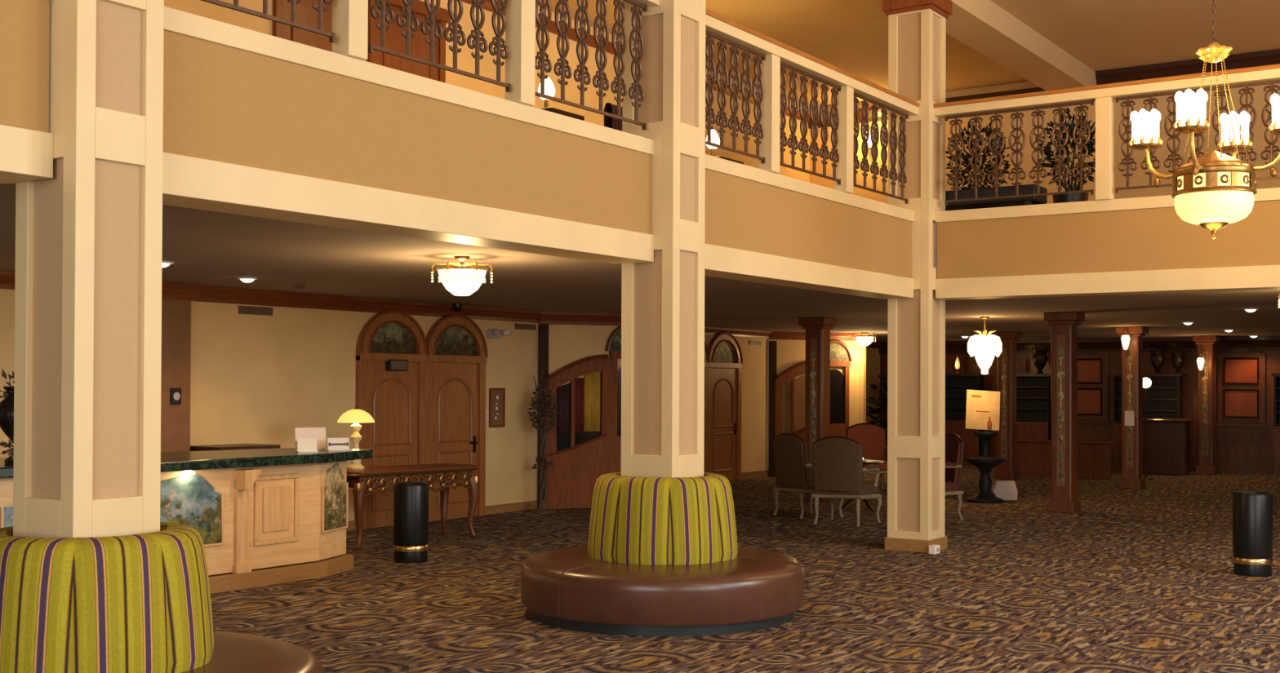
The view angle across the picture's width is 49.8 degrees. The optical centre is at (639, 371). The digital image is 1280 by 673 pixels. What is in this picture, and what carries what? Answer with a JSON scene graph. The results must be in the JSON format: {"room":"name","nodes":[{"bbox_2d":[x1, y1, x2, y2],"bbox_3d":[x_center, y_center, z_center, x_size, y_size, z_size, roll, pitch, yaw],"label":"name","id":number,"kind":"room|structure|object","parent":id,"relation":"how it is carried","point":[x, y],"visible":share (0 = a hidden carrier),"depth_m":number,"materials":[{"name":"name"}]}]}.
{"room":"hotel lobby","nodes":[
{"label":"hotel lobby","id":0,"kind":"room"},
{"bbox_2d":[160,298,191,452],"bbox_3d":[-4.740,0.447,13.227,0.240,2.620,0.830,0,-1,34],"label":"wall","id":1,"kind":"structure","parent":0,"point":[175,313],"depth_m":13.37,"materials":[{"name":"brown wood"}]},
{"bbox_2d":[169,388,181,404],"bbox_3d":[-4.497,0.239,13.349,0.030,0.160,0.120,0,-1,34],"label":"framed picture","id":2,"kind":"object","parent":1,"relation":"attached to","point":[175,393],"visible":1,"depth_m":13.33,"materials":[{"name":"grey plastic"}]},
{"bbox_2d":[161,281,203,300],"bbox_3d":[-4.577,-0.784,13.169,0.100,0.155,0.890,0,-1,34],"label":"trim","id":3,"kind":"structure","parent":1,"relation":"attached to","point":[175,291],"depth_m":13.34,"materials":[{"name":"brown wood"}]},
{"bbox_2d":[0,288,537,521],"bbox_3d":[-6.574,0.414,10.598,0.120,2.620,18.520,0,-1,34],"label":"wall","id":4,"kind":"structure","parent":0,"point":[255,379],"depth_m":14.79,"materials":[{"name":"paint"}]},
{"bbox_2d":[0,270,14,289],"bbox_3d":[-8.279,-0.849,7.862,0.100,0.155,12.050,0,-1,34],"label":"trim","id":5,"kind":"structure","parent":4,"relation":"attached to","point":[6,277],"depth_m":11.97,"materials":[{"name":"brown wood"}]},
{"bbox_2d":[238,305,272,315],"bbox_3d":[-3.996,-0.635,14.325,0.020,0.085,0.440,0,-1,34],"label":"air vent","id":6,"kind":"object","parent":4,"relation":"in","point":[251,310],"visible":1,"depth_m":14.31,"materials":[{"name":"metal"}]},
{"bbox_2d":[191,285,540,323],"bbox_3d":[-2.893,-0.751,15.898,0.100,0.155,5.640,0,-1,34],"label":"trim","id":7,"kind":"structure","parent":4,"relation":"attached to","point":[208,294],"depth_m":15.36,"materials":[{"name":"brown wood"}]},
{"bbox_2d":[355,309,488,530],"bbox_3d":[-2.569,0.541,16.400,0.116,2.509,2.216,0,-1,34],"label":"door","id":8,"kind":"structure","parent":4,"relation":"in","point":[433,411],"depth_m":16.35,"materials":[{"name":"brown wood"}]},
{"bbox_2d":[386,360,408,371],"bbox_3d":[-2.814,-0.075,15.957,0.063,0.130,0.300,0,-1,34],"label":"exit sign","id":9,"kind":"object","parent":8,"relation":"attached to","point":[391,365],"visible":1,"depth_m":15.91,"materials":[{"name":"metal"}]},
{"bbox_2d":[346,501,537,531],"bbox_3d":[-2.936,1.734,15.897,0.020,0.110,5.640,0,-1,34],"label":"baseboard","id":10,"kind":"structure","parent":4,"relation":"attached to","point":[531,505],"depth_m":17.65,"materials":[{"name":"brown wood"}]},
{"bbox_2d":[488,388,505,427],"bbox_3d":[-1.823,0.460,17.562,0.020,0.500,0.300,0,-1,34],"label":"framed notice","id":11,"kind":"object","parent":4,"relation":"attached to","point":[496,396],"visible":1,"depth_m":17.56,"materials":[{"name":"brown wood"}]},
{"bbox_2d":[491,391,502,425],"bbox_3d":[-1.828,0.460,17.566,0.008,0.440,0.240,0,-1,34],"label":"print","id":12,"kind":"object","parent":11,"relation":"attached to","point":[496,396],"depth_m":17.57},
{"bbox_2d":[0,0,911,278],"bbox_3d":[-2.100,-1.296,6.699,0.182,0.569,16.988,0,-1,34],"label":"wall","id":13,"kind":"structure","parent":0,"point":[224,104],"depth_m":7.79,"materials":[{"name":"beige paint"}]},
{"bbox_2d":[0,124,53,184],"bbox_3d":[-4.765,-0.963,2.830,0.340,0.193,7.600,0,-1,34],"label":"trim","id":14,"kind":"structure","parent":13,"relation":"attached to","point":[26,155],"depth_m":5.80,"materials":[{"name":"beige paint"}]},
{"bbox_2d":[162,151,653,264],"bbox_3d":[-1.225,-0.898,8.113,0.340,0.193,4.252,0,-1,34],"label":"trim","id":15,"kind":"structure","parent":13,"relation":"attached to","point":[188,182],"depth_m":7.57,"materials":[{"name":"beige paint"}]},
{"bbox_2d":[164,5,653,155],"bbox_3d":[-1.164,-1.617,8.081,0.200,0.108,4.252,0,-1,34],"label":"trim","id":16,"kind":"structure","parent":13,"relation":"attached to","point":[177,21],"depth_m":7.54,"materials":[{"name":"beige paint"}]},
{"bbox_2d":[201,0,660,130],"bbox_3d":[-1.105,-2.206,8.049,0.185,1.069,4.252,0,-1,34],"label":"balcony railing","id":17,"kind":"object","parent":16,"relation":"on","point":[348,37],"visible":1,"depth_m":8.52,"materials":[{"name":"brown metal"}]},
{"bbox_2d":[704,243,913,299],"bbox_3d":[1.391,-0.851,12.017,0.340,0.193,4.280,0,-1,34],"label":"trim","id":18,"kind":"structure","parent":13,"relation":"attached to","point":[722,262],"depth_m":11.72,"materials":[{"name":"beige paint"}]},
{"bbox_2d":[705,154,913,222],"bbox_3d":[1.452,-1.570,11.985,0.200,0.108,4.280,0,-1,34],"label":"trim","id":19,"kind":"structure","parent":13,"relation":"attached to","point":[712,162],"depth_m":11.69,"materials":[{"name":"beige paint"}]},
{"bbox_2d":[705,8,919,204],"bbox_3d":[1.511,-2.158,11.953,0.185,1.069,4.280,0,-1,34],"label":"balcony railing","id":20,"kind":"object","parent":19,"relation":"on","point":[772,55],"visible":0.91,"depth_m":11.63,"materials":[{"name":"beige paint"}]},
{"bbox_2d":[164,0,809,182],"bbox_3d":[-3.845,-2.852,11.386,0.150,2.510,22.800,0,-1,34],"label":"wall","id":21,"kind":"structure","parent":0,"point":[465,61],"depth_m":15.50,"materials":[{"name":"paint"}]},
{"bbox_2d":[272,0,332,51],"bbox_3d":[-2.943,-2.643,12.524,0.080,2.120,1.040,0,-1,34],"label":"door","id":22,"kind":"structure","parent":21,"relation":"in","point":[305,14],"depth_m":12.42,"materials":[{"name":"brown wood"}]},
{"bbox_2d":[366,0,450,82],"bbox_3d":[-2.276,-2.621,13.521,0.080,2.100,1.140,0,-1,34],"label":"door","id":23,"kind":"structure","parent":21,"relation":"in","point":[395,41],"depth_m":13.56,"materials":[{"name":"brown wood"}]},
{"bbox_2d":[461,0,809,123],"bbox_3d":[-3.750,-3.922,11.335,0.070,0.110,22.800,0,-1,34],"label":"trim","id":24,"kind":"structure","parent":21,"relation":"attached to","point":[552,28],"depth_m":16.05,"materials":[{"name":"brown wood"}]},
{"bbox_2d":[536,323,621,501],"bbox_3d":[-0.561,0.515,18.617,1.745,2.620,0.120,0,-1,-21],"label":"wall","id":25,"kind":"structure","parent":0,"point":[567,344],"depth_m":18.43,"materials":[{"name":"paint"}]},
{"bbox_2d":[537,324,621,509],"bbox_3d":[-0.540,0.576,18.506,1.705,2.495,0.110,0,-1,-21],"label":"wall","id":26,"kind":"structure","parent":0,"point":[570,483],"depth_m":18.40,"materials":[{"name":"brown wood"}]},
{"bbox_2d":[556,386,568,435],"bbox_3d":[-1.024,0.520,18.341,0.164,0.640,0.024,0,-1,-21],"label":"hanging cloth","id":27,"kind":"object","parent":26,"relation":"hanging from","point":[562,392],"visible":1,"depth_m":18.34,"materials":[{"name":"fabric"}]},
{"bbox_2d":[537,311,621,325],"bbox_3d":[-0.517,-0.709,18.527,1.745,0.170,0.100,0,-1,-21],"label":"trim","id":28,"kind":"structure","parent":26,"relation":"attached to","point":[548,317],"depth_m":18.39,"materials":[{"name":"brown wood"}]},
{"bbox_2d":[574,377,584,433],"bbox_3d":[-0.809,0.452,18.425,0.144,0.740,0.024,0,-1,-21],"label":"hanging cloth","id":29,"kind":"object","parent":26,"relation":"hanging from","point":[579,382],"visible":1,"depth_m":18.42,"materials":[{"name":"red fabric"}]},
{"bbox_2d":[584,372,600,431],"bbox_3d":[-0.636,0.403,18.493,0.233,0.800,0.024,0,-1,-21],"label":"hanging cloth","id":30,"kind":"object","parent":26,"relation":"hanging from","point":[592,380],"visible":1,"depth_m":18.49,"materials":[{"name":"yellow fabric"}]},
{"bbox_2d":[0,1,1279,342],"bbox_3d":[3.203,-1.194,12.782,19.500,0.716,33.000,0,-1,34],"label":"ceiling","id":31,"kind":"structure","parent":0,"point":[209,248],"depth_m":13.87,"materials":[{"name":"paint"}]},
{"bbox_2d":[431,256,493,296],"bbox_3d":[-1.353,-0.726,10.472,0.446,0.300,0.460,0,-1,34],"label":"ceiling lamp","id":32,"kind":"object","parent":31,"relation":"hanging from","point":[462,280],"visible":1,"depth_m":10.36,"materials":[{"name":"white glass"}]},
{"bbox_2d":[541,106,584,120],"bbox_3d":[-0.847,-1.950,12.435,0.500,0.750,0.500,0,-1,34],"label":"side table","id":33,"kind":"object","parent":31,"relation":"on","point":[550,108],"visible":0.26,"depth_m":12.26,"materials":[{"name":"brown wood"}]},
{"bbox_2d":[537,76,555,107],"bbox_3d":[-0.845,-2.495,12.440,0.160,0.340,0.160,0,-1,34],"label":"table lamp","id":34,"kind":"object","parent":33,"relation":"on","point":[549,90],"visible":0.38,"depth_m":12.39,"materials":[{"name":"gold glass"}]},
{"bbox_2d":[604,102,622,131],"bbox_3d":[0.055,-2.020,12.605,0.780,0.900,0.690,0,-1,14],"label":"armchair","id":35,"kind":"object","parent":31,"relation":"on","point":[611,122],"visible":0.05,"depth_m":12.73,"materials":[{"name":"red fabric"}]},
{"bbox_2d":[853,332,875,346],"bbox_3d":[4.104,-0.591,25.136,0.400,0.248,0.413,0,-1,34],"label":"ceiling lamp","id":36,"kind":"object","parent":31,"relation":"hanging from","point":[864,340],"visible":1,"depth_m":25.03,"materials":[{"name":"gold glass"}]},
{"bbox_2d":[945,119,1011,189],"bbox_3d":[3.574,-2.109,14.642,0.729,1.144,0.773,0,-1,34],"label":"potted shrub","id":37,"kind":"object","parent":31,"relation":"on","point":[965,157],"visible":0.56,"depth_m":14.59,"materials":[{"name":"green plant"}]},
{"bbox_2d":[967,316,1002,374],"bbox_3d":[4.810,-0.363,19.219,0.423,0.810,0.480,0,-1,34],"label":"hanging lamp","id":38,"kind":"object","parent":31,"relation":"hanging from","point":[984,348],"visible":1,"depth_m":19.14,"materials":[{"name":"white glass"}]},
{"bbox_2d":[945,183,1047,210],"bbox_3d":[3.431,-1.693,14.031,1.330,0.300,0.380,0,-1,34],"label":"bench","id":39,"kind":"object","parent":31,"relation":"on","point":[1024,189],"visible":0.4,"depth_m":13.78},
{"bbox_2d":[1036,106,1095,203],"bbox_3d":[4.394,-2.129,14.109,0.656,1.182,0.680,0,-1,-10],"label":"potted shrub","id":40,"kind":"object","parent":31,"relation":"on","point":[1080,197],"visible":0.61,"depth_m":14.02,"materials":[{"name":"green plant"}]},
{"bbox_2d":[1052,191,1088,203],"bbox_3d":[4.404,-1.684,14.090,0.360,0.290,0.360,0,-1,34],"label":"pot","id":41,"kind":"object","parent":40,"relation":"attached to","point":[1080,197],"depth_m":13.95,"materials":[{"name":"brown metal"}]},
{"bbox_2d":[704,334,768,472],"bbox_3d":[0.559,0.555,22.357,0.120,2.620,6.100,0,-1,34],"label":"wall","id":42,"kind":"structure","parent":0,"point":[754,371],"depth_m":24.43,"materials":[{"name":"paint"}]},
{"bbox_2d":[703,332,742,480],"bbox_3d":[1.114,0.597,23.008,0.116,2.553,2.276,0,-1,34],"label":"door","id":43,"kind":"structure","parent":42,"relation":"in","point":[723,358],"depth_m":23.48,"materials":[{"name":"brown wood"}]},
{"bbox_2d":[704,326,771,338],"bbox_3d":[0.656,-0.694,22.308,0.100,0.120,6.100,0,-1,34],"label":"trim","id":44,"kind":"structure","parent":42,"relation":"attached to","point":[708,331],"depth_m":23.87,"materials":[{"name":"brown wood"}]},
{"bbox_2d":[728,470,768,481],"bbox_3d":[0.612,1.804,22.306,0.020,0.120,6.100,0,-1,34],"label":"baseboard","id":45,"kind":"structure","parent":42,"relation":"attached to","point":[757,474],"depth_m":24.41,"materials":[{"name":"brown wood"}]},
{"bbox_2d":[210,460,1279,672],"bbox_3d":[3.469,1.789,13.169,19.500,0.001,34.000,0,-1,34],"label":"floor","id":46,"kind":"structure","parent":0,"point":[1144,580],"depth_m":10.64,"materials":[{"name":"carpet"}]},
{"bbox_2d":[13,0,164,538],"bbox_3d":[-2.437,-1.087,6.107,0.540,5.570,0.534,0,-1,34],"label":"column","id":47,"kind":"structure","parent":46,"relation":"on","point":[87,371],"depth_m":5.97,"materials":[{"name":"beige paint"}]},
{"bbox_2d":[0,522,323,672],"bbox_3d":[-2.446,1.198,6.085,2.044,1.000,2.044,0,-1,42],"label":"settee","id":48,"kind":"object","parent":46,"relation":"on","point":[140,603],"visible":0.86,"depth_m":5.68,"materials":[{"name":"fabric"}]},
{"bbox_2d":[0,448,372,594],"bbox_3d":[-4.415,1.201,10.388,5.581,1.060,1.408,1,-1,-45],"label":"reception desk","id":49,"kind":"object","parent":46,"relation":"on","point":[262,517],"visible":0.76,"depth_m":11.20,"materials":[{"name":"brown wood"}]},
{"bbox_2d":[0,369,13,465],"bbox_3d":[-4.479,0.321,9.921,0.356,0.691,0.351,0,-1,34],"label":"urn","id":50,"kind":"object","parent":49,"relation":"on","point":[6,406],"visible":0.34,"depth_m":9.82,"materials":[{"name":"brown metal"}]},
{"bbox_2d":[0,448,372,479],"bbox_3d":[-4.413,0.710,10.393,5.581,0.077,1.408,1,-1,-45],"label":"countertop","id":51,"kind":"structure","parent":49,"relation":"on","point":[233,459],"depth_m":11.17,"materials":[{"name":"green stone"}]},
{"bbox_2d":[294,438,318,453],"bbox_3d":[-2.861,0.631,11.811,0.170,0.120,0.130,1,-1,-28],"label":"brochure holder","id":52,"kind":"object","parent":49,"relation":"on","point":[302,445],"visible":1,"depth_m":11.78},
{"bbox_2d":[293,427,326,450],"bbox_3d":[-2.930,0.597,12.245,0.270,0.198,0.130,0,-1,-25],"label":"sign holder","id":53,"kind":"object","parent":49,"relation":"on","point":[319,433],"visible":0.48,"depth_m":12.25,"materials":[{"name":"paper"}]},
{"bbox_2d":[324,438,350,451],"bbox_3d":[-2.671,0.640,12.166,0.190,0.110,0.130,1,-1,-28],"label":"sign","id":54,"kind":"object","parent":49,"relation":"on","point":[333,444],"visible":1,"depth_m":12.13,"materials":[{"name":"white paper"}]},
{"bbox_2d":[190,444,280,451],"bbox_3d":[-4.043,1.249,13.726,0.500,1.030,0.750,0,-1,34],"label":"countertop","id":55,"kind":"structure","parent":46,"relation":"on","point":[231,446],"depth_m":13.58,"materials":[{"name":"brown wood"}]},
{"bbox_2d":[392,482,429,564],"bbox_3d":[-2.130,1.402,12.809,0.328,0.722,0.328,0,-1,34],"label":"bin","id":56,"kind":"object","parent":46,"relation":"on","point":[411,500],"visible":1,"depth_m":12.67,"materials":[{"name":"black metal"}]},
{"bbox_2d":[346,463,479,550],"bbox_3d":[-2.462,1.385,14.343,0.678,0.777,1.677,0,-1,43],"label":"console table","id":57,"kind":"object","parent":46,"relation":"on","point":[384,477],"visible":0.83,"depth_m":14.22,"materials":[{"name":"brown wood"}]},
{"bbox_2d":[337,406,374,470],"bbox_3d":[-2.884,0.671,13.985,0.376,0.640,0.376,0,-1,34],"label":"table lamp","id":58,"kind":"object","parent":57,"relation":"on","point":[355,416],"visible":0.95,"depth_m":13.92,"materials":[{"name":"yellow glass"}]},
{"bbox_2d":[526,370,559,514],"bbox_3d":[-1.259,0.893,17.758,0.420,1.841,0.409,0,-1,6],"label":"tree","id":59,"kind":"object","parent":46,"relation":"on","point":[543,508],"visible":1,"depth_m":17.73,"materials":[{"name":"green plant"}]},
{"bbox_2d":[520,472,804,636],"bbox_3d":[0.162,1.246,9.978,2.044,1.000,2.044,0,-1,8],"label":"settee","id":60,"kind":"object","parent":46,"relation":"on","point":[661,557],"visible":0.91,"depth_m":9.44,"materials":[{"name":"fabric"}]},
{"bbox_2d":[621,0,705,478],"bbox_3d":[0.172,-1.039,10.000,0.540,5.570,0.534,0,-1,34],"label":"column","id":61,"kind":"structure","parent":46,"relation":"on","point":[663,299],"depth_m":9.86,"materials":[{"name":"beige paint"}]},
{"bbox_2d":[772,433,844,519],"bbox_3d":[2.113,1.305,17.386,0.723,1.069,0.754,1,-1,-31],"label":"armchair","id":62,"kind":"object","parent":46,"relation":"on","point":[792,466],"visible":0.9,"depth_m":17.15,"materials":[{"name":"brown fabric"}]},
{"bbox_2d":[798,317,837,502],"bbox_3d":[2.550,0.539,19.759,0.420,2.618,0.420,0,-1,34],"label":"timber post","id":63,"kind":"object","parent":46,"relation":"on","point":[817,329],"visible":0.75,"depth_m":19.64,"materials":[{"name":"brown wood"}]},
{"bbox_2d":[811,436,882,527],"bbox_3d":[2.466,1.298,16.487,0.754,1.069,0.723,0,-1,30],"label":"armchair","id":64,"kind":"object","parent":46,"relation":"on","point":[837,469],"visible":1,"depth_m":16.21,"materials":[{"name":"brown fabric"}]},
{"bbox_2d":[846,423,887,489],"bbox_3d":[3.602,1.352,21.640,0.754,1.069,0.723,0,-1,-1],"label":"armchair","id":65,"kind":"object","parent":46,"relation":"on","point":[872,437],"visible":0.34,"depth_m":21.89,"materials":[{"name":"orange fabric"}]},
{"bbox_2d":[866,373,887,440],"bbox_3d":[5.396,0.893,28.717,1.440,2.103,1.435,0,-1,34],"label":"potted palm","id":66,"kind":"object","parent":46,"relation":"on","point":[877,411],"visible":0.26,"depth_m":28.64,"materials":[{"name":"green plant"}]},
{"bbox_2d":[881,0,952,553],"bbox_3d":[2.796,-0.992,13.915,0.540,5.570,0.534,0,-1,34],"label":"column","id":67,"kind":"structure","parent":46,"relation":"on","point":[917,28],"depth_m":13.76,"materials":[{"name":"beige paint"}]},
{"bbox_2d":[945,434,964,520],"bbox_3d":[3.591,1.309,17.133,0.723,1.069,0.754,0,-1,-16],"label":"armchair","id":68,"kind":"object","parent":46,"relation":"on","point":[954,444],"visible":0.44,"depth_m":16.94,"materials":[{"name":"red fabric"}]},
{"bbox_2d":[945,373,986,465],"bbox_3d":[6.642,0.998,29.134,1.280,1.910,0.360,0,-1,34],"label":"bar shelf","id":69,"kind":"object","parent":46,"relation":"on","point":[957,385],"visible":0.32,"depth_m":29.03,"materials":[{"name":"brown wood"}]},
{"bbox_2d":[965,431,1004,503],"bbox_3d":[4.909,1.356,19.577,0.540,1.000,0.540,0,-1,34],"label":"plant stand","id":70,"kind":"object","parent":46,"relation":"on","point":[984,463],"visible":1,"depth_m":19.49,"materials":[{"name":"black metal"}]},
{"bbox_2d":[965,390,999,431],"bbox_3d":[4.885,0.548,19.612,0.513,0.585,0.103,0,-1,0],"label":"sign board","id":71,"kind":"object","parent":70,"relation":"on","point":[982,407],"visible":1,"depth_m":19.62,"materials":[{"name":"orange paper"}]},
{"bbox_2d":[991,480,1017,501],"bbox_3d":[5.268,1.721,19.958,0.357,0.280,0.220,0,-1,0],"label":"paper bag","id":72,"kind":"object","parent":46,"relation":"on","point":[1006,491],"visible":0.81,"depth_m":19.86,"materials":[{"name":"white paper"}]},
{"bbox_2d":[991,331,1022,479],"bbox_3d":[6.553,0.601,24.600,0.420,2.618,0.420,0,-1,34],"label":"timber post","id":73,"kind":"object","parent":46,"relation":"on","point":[1006,361],"visible":0.91,"depth_m":24.47,"materials":[{"name":"brown wood"}]},
{"bbox_2d":[1016,373,1051,439],"bbox_3d":[7.930,0.995,28.271,1.080,1.910,0.360,0,-1,34],"label":"bar shelf","id":74,"kind":"object","parent":46,"relation":"on","point":[1033,391],"visible":0.43,"depth_m":28.21,"materials":[{"name":"brown wood"}]},
{"bbox_2d":[1031,343,1049,373],"bbox_3d":[8.177,-0.274,28.134,0.408,0.625,0.443,0,-1,34],"label":"urn","id":75,"kind":"object","parent":74,"relation":"on","point":[1040,357],"visible":1,"depth_m":28.04,"materials":[{"name":"black ceramic"}]},
{"bbox_2d":[1044,311,1084,513],"bbox_3d":[5.583,0.535,18.124,0.420,2.618,0.420,0,-1,34],"label":"timber post","id":76,"kind":"object","parent":46,"relation":"on","point":[1064,487],"visible":1,"depth_m":18.00,"materials":[{"name":"brown wood"}]},
{"bbox_2d":[1115,326,1148,489],"bbox_3d":[7.975,0.585,22.323,0.420,2.618,0.420,0,-1,34],"label":"timber post","id":77,"kind":"object","parent":46,"relation":"on","point":[1131,478],"visible":0.95,"depth_m":22.20,"materials":[{"name":"brown wood"}]},
{"bbox_2d":[1110,373,1185,471],"bbox_3d":[9.924,0.991,26.935,1.330,1.910,0.360,0,-1,34],"label":"bar shelf","id":78,"kind":"object","parent":46,"relation":"on","point":[1165,393],"visible":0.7,"depth_m":26.97,"materials":[{"name":"brown wood"}]},
{"bbox_2d":[1149,342,1168,373],"bbox_3d":[10.102,-0.276,26.835,0.329,0.621,0.336,0,-1,5],"label":"urn","id":79,"kind":"object","parent":78,"relation":"on","point":[1157,358],"visible":1,"depth_m":26.76,"materials":[{"name":"brown metal"}]},
{"bbox_2d":[1168,345,1188,373],"bbox_3d":[10.401,-0.239,26.622,0.365,0.545,0.391,0,-1,34],"label":"urn","id":80,"kind":"object","parent":78,"relation":"on","point":[1178,359],"visible":1,"depth_m":26.56,"materials":[{"name":"brown metal"}]},
{"bbox_2d":[1142,377,1154,479],"bbox_3d":[9.002,1.009,24.518,0.276,1.820,0.280,0,-1,34],"label":"globe lamp","id":81,"kind":"object","parent":46,"relation":"on","point":[1147,382],"visible":0.85,"depth_m":24.50,"materials":[{"name":"white glass"}]},
{"bbox_2d":[1120,417,1193,475],"bbox_3d":[9.767,1.411,26.035,1.200,1.050,0.580,0,-1,34],"label":"counter","id":82,"kind":"object","parent":46,"relation":"on","point":[1167,439],"depth_m":25.76,"materials":[{"name":"brown wood"}]},
{"bbox_2d":[1192,335,1221,475],"bbox_3d":[10.710,0.631,26.027,0.420,2.618,0.420,0,-1,34],"label":"timber post","id":83,"kind":"object","parent":46,"relation":"on","point":[1206,344],"visible":1,"depth_m":25.90,"materials":[{"name":"brown wood"}]},
{"bbox_2d":[1232,491,1273,577],"bbox_3d":[5.393,1.426,12.125,0.328,0.722,0.328,0,-1,34],"label":"bin","id":84,"kind":"object","parent":46,"relation":"on","point":[1252,511],"visible":1,"depth_m":11.99,"materials":[{"name":"black metal"}]},
{"bbox_2d":[1271,373,1279,476],"bbox_3d":[12.208,0.985,25.404,0.980,1.910,0.360,0,-1,34],"label":"bar shelf","id":85,"kind":"object","parent":46,"relation":"on","point":[1277,376],"visible":1,"depth_m":25.52,"materials":[{"name":"brown wood"}]},
{"bbox_2d":[767,338,859,477],"bbox_3d":[3.256,0.593,25.221,2.012,2.620,0.238,0,-1,-21],"label":"wall","id":86,"kind":"structure","parent":0,"point":[787,401],"depth_m":25.05,"materials":[{"name":"beige paint"}]},
{"bbox_2d":[768,331,869,341],"bbox_3d":[3.284,-0.646,25.177,2.011,0.140,0.100,0,-1,-21],"label":"trim","id":87,"kind":"structure","parent":86,"relation":"attached to","point":[775,335],"depth_m":25.01,"materials":[{"name":"brown wood"}]},
{"bbox_2d":[858,344,866,475],"bbox_3d":[3.396,0.601,26.042,1.850,2.620,0.120,0,-1,34],"label":"wall","id":88,"kind":"structure","parent":0,"point":[862,392],"depth_m":25.51,"materials":[{"name":"paint"}]},
{"bbox_2d":[866,347,879,425],"bbox_3d":[3.947,0.628,28.633,0.120,2.620,4.800,0,-1,34],"label":"wall","id":89,"kind":"structure","parent":0,"point":[873,357],"depth_m":30.25,"materials":[{"name":"paint"}]},
{"bbox_2d":[537,0,1279,107],"bbox_3d":[3.215,-4.141,12.810,19.500,0.150,33.000,0,-1,34],"label":"ceiling","id":90,"kind":"structure","parent":0,"point":[851,36],"depth_m":16.20,"materials":[{"name":"paint"}]},
{"bbox_2d":[946,0,1097,90],"bbox_3d":[4.290,-3.889,16.155,0.520,0.278,5.800,0,-1,34],"label":"beam","id":91,"kind":"structure","parent":90,"relation":"attached to","point":[984,26],"depth_m":16.08,"materials":[{"name":"paint"}]},
{"bbox_2d":[1128,0,1279,239],"bbox_3d":[4.381,-2.557,10.514,0.988,3.098,0.994,0,-1,-5],"label":"chandelier","id":92,"kind":"object","parent":90,"relation":"hanging from","point":[1215,190],"visible":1,"depth_m":10.33,"materials":[{"name":"brown metal"}]},
{"bbox_2d":[809,81,1279,204],"bbox_3d":[8.669,-2.751,16.812,14.900,2.510,0.150,0,-1,34],"label":"wall","id":93,"kind":"structure","parent":0,"point":[1139,178],"depth_m":18.48,"materials":[{"name":"paint"}]},
{"bbox_2d":[808,87,1044,128],"bbox_3d":[4.095,-3.776,19.727,3.760,0.200,0.120,0,-1,34],"label":"trim","id":94,"kind":"structure","parent":93,"relation":"attached to","point":[1033,89],"depth_m":19.34,"materials":[{"name":"brown wood"}]},
{"bbox_2d":[1095,48,1279,84],"bbox_3d":[10.233,-3.889,15.603,9.950,0.240,0.140,0,-1,34],"label":"trim","id":95,"kind":"structure","parent":93,"relation":"attached to","point":[1268,57],"depth_m":17.73,"materials":[{"name":"brown wood"}]},
{"bbox_2d":[1016,439,1114,479],"bbox_3d":[7.562,1.584,25.116,2.080,0.670,0.200,0,-1,34],"label":"wall","id":96,"kind":"structure","parent":0,"point":[1033,457],"depth_m":24.82,"materials":[{"name":"brown wood"}]},
{"bbox_2d":[880,351,1279,474],"bbox_3d":[12.560,0.636,25.841,18.500,2.620,0.150,0,-1,34],"label":"wall","id":97,"kind":"structure","parent":0,"point":[1238,450],"depth_m":26.92,"materials":[{"name":"brown wood"}]},
{"bbox_2d":[878,336,1279,355],"bbox_3d":[12.531,-0.534,25.712,17.400,0.280,0.120,0,-1,34],"label":"trim","id":98,"kind":"structure","parent":97,"relation":"attached to","point":[1246,344],"depth_m":27.29,"materials":[{"name":"brown wood"}]},
{"bbox_2d":[1077,354,1111,424],"bbox_3d":[9.086,0.353,28.022,0.940,1.400,0.100,0,-1,34],"label":"panelling","id":99,"kind":"object","parent":97,"relation":"attached to","point":[1092,370],"visible":0.62,"depth_m":27.93,"materials":[{"name":"brown wood"}]},
{"bbox_2d":[1215,353,1268,426],"bbox_3d":[11.520,0.347,26.391,0.940,1.400,0.100,0,-1,34],"label":"panelling","id":100,"kind":"object","parent":97,"relation":"attached to","point":[1241,377],"visible":0.98,"depth_m":26.37,"materials":[{"name":"brown wood"}]},
{"bbox_2d":[937,200,1279,279],"bbox_3d":[7.375,-1.218,10.912,10.488,0.568,0.182,0,-1,34],"label":"wall","id":101,"kind":"structure","parent":0,"point":[1151,238],"depth_m":12.86,"materials":[{"name":"beige paint"}]},
{"bbox_2d":[935,265,1279,300],"bbox_3d":[7.402,-0.837,10.963,10.500,0.193,0.340,0,-1,34],"label":"trim","id":102,"kind":"structure","parent":101,"relation":"attached to","point":[1264,277],"depth_m":12.80,"materials":[{"name":"beige paint"}]},
{"bbox_2d":[935,187,1279,222],"bbox_3d":[7.366,-1.556,10.912,10.500,0.108,0.200,0,-1,34],"label":"trim","id":103,"kind":"structure","parent":101,"relation":"attached to","point":[1272,193],"depth_m":13.00,"materials":[{"name":"beige paint"}]},
{"bbox_2d":[933,63,1279,205],"bbox_3d":[6.292,-2.143,11.557,8.000,1.069,0.185,0,-1,34],"label":"balcony railing","id":104,"kind":"object","parent":103,"relation":"on","point":[1104,95],"visible":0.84,"depth_m":12.85,"materials":[{"name":"beige paint"}]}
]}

